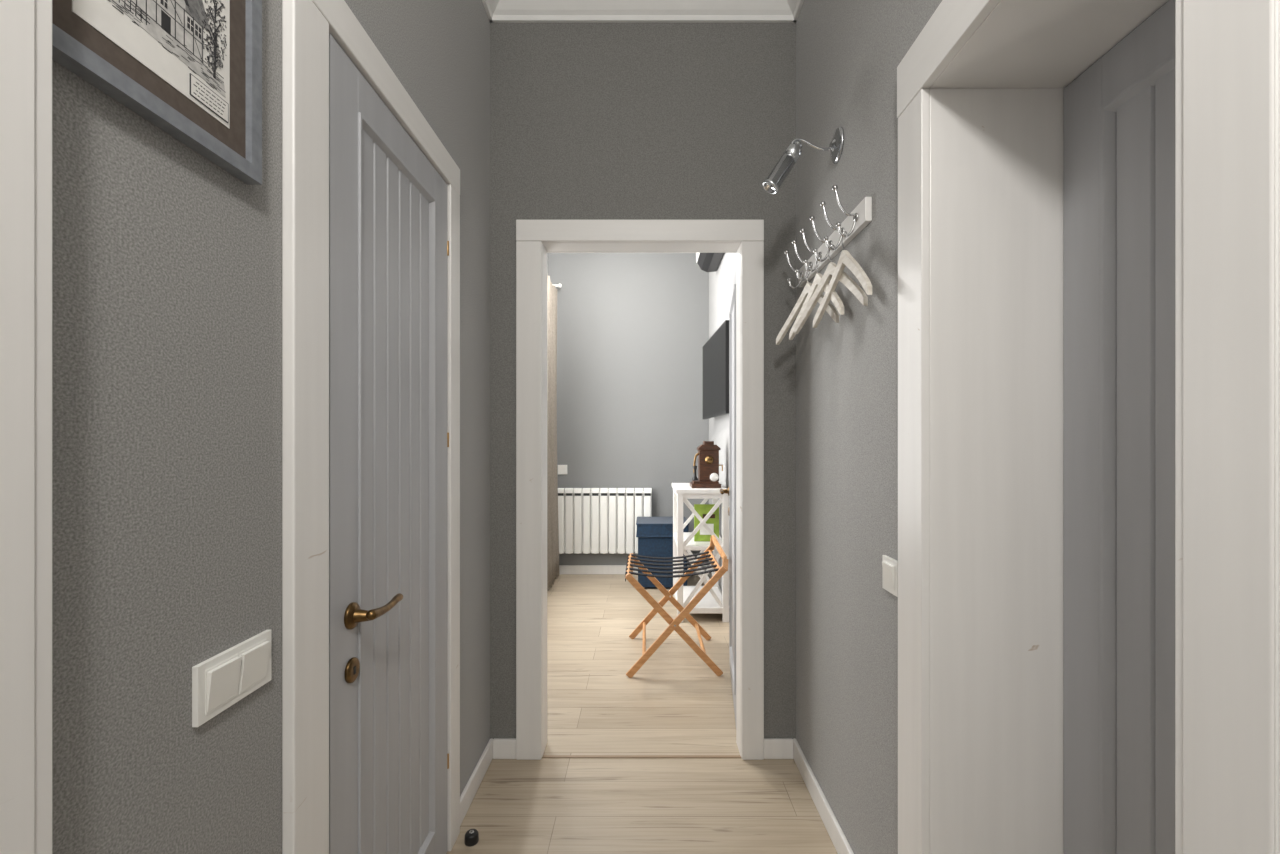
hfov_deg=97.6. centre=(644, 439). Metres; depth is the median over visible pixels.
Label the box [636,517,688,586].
storage ottoman
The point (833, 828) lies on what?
baseboard
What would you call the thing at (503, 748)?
baseboard
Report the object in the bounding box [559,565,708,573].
baseboard
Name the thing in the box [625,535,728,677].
luggage rack
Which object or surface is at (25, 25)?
door frame
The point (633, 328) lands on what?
wall
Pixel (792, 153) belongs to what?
wall lamp
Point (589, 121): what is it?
wall partition
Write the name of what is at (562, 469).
power socket
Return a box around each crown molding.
[482,0,498,20]
[489,0,796,22]
[787,0,803,21]
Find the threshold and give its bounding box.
[542,755,740,757]
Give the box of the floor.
[446,574,837,853]
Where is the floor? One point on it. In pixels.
(674, 704)
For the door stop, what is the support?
on the floor
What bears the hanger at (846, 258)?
hanging from the coat rack at (860, 217)
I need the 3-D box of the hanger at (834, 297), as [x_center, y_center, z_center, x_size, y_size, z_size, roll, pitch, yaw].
[0.538,-0.463,1.761,0.029,0.227,0.400,0,0,-6]
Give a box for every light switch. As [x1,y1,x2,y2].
[192,630,270,726]
[882,555,897,596]
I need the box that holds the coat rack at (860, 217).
[784,185,871,288]
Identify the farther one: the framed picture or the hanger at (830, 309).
the hanger at (830, 309)
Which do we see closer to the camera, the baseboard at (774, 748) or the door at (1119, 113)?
the door at (1119, 113)
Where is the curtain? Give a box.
[547,273,558,590]
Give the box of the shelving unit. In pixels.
[672,483,728,621]
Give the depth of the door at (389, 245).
1.32 m
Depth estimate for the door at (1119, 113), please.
1.05 m
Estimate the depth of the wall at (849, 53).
1.65 m
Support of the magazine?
on the shelving unit
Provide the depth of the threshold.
2.24 m
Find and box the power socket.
[558,465,566,473]
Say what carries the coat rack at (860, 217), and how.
attached to the wall at (849, 53)
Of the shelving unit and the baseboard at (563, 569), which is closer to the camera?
the shelving unit
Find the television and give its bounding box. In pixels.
[703,320,728,418]
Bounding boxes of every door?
[329,34,448,853]
[720,264,735,722]
[1064,0,1174,853]
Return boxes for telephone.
[690,441,722,487]
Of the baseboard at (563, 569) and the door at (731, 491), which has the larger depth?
the baseboard at (563, 569)
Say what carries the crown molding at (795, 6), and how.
attached to the wall at (849, 53)
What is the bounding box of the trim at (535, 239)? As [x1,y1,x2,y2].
[516,220,763,759]
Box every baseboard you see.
[460,738,492,825]
[493,738,515,758]
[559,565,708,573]
[708,572,721,593]
[764,738,792,758]
[793,738,853,853]
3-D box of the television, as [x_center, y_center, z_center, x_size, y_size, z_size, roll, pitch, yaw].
[0.562,-0.495,4.322,0.082,0.630,1.081,0,0,-2]
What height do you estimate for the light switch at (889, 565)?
0.083 m
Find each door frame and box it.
[0,0,51,853]
[282,0,459,853]
[897,0,1279,853]
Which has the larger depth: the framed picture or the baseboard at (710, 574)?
the baseboard at (710, 574)
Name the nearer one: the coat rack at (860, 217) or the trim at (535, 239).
the coat rack at (860, 217)
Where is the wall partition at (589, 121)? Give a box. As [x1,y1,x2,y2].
[490,23,795,738]
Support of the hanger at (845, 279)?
hanging from the coat rack at (860, 217)
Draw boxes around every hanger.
[776,267,838,344]
[789,256,843,339]
[794,245,867,333]
[813,231,871,327]
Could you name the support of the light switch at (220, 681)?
attached to the wall at (167, 265)
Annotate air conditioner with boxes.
[696,253,723,271]
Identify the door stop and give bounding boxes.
[464,829,478,846]
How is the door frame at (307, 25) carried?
attached to the wall at (167, 265)
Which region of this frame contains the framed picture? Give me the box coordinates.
[52,0,261,184]
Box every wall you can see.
[52,0,489,853]
[547,253,708,564]
[709,0,1167,853]
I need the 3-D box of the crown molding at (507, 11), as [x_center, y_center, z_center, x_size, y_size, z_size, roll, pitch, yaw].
[-0.008,-1.720,2.195,1.224,0.100,0.090,0,0,0]
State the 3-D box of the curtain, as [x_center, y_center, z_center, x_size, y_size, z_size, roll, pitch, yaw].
[-0.842,-0.070,4.903,0.107,2.640,0.566,0,0,0]
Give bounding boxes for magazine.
[694,504,718,540]
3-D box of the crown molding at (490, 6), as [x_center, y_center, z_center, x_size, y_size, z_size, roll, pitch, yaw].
[-0.575,-1.720,0.320,0.090,0.100,3.840,0,0,0]
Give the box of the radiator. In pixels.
[558,488,651,553]
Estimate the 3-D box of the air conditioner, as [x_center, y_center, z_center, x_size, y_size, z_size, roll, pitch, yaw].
[0.515,-1.546,4.300,0.180,0.288,0.800,0,0,0]
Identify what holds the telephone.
on the shelving unit
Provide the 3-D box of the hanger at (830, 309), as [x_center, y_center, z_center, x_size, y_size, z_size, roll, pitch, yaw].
[0.538,-0.463,1.866,0.029,0.227,0.400,0,0,-13]
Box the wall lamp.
[762,127,843,193]
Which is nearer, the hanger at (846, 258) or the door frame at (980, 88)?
the door frame at (980, 88)
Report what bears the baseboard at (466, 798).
attached to the wall at (167, 265)
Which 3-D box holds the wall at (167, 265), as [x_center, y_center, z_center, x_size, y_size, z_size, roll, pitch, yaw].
[-0.680,-0.250,0.320,0.120,3.040,3.840,0,0,0]

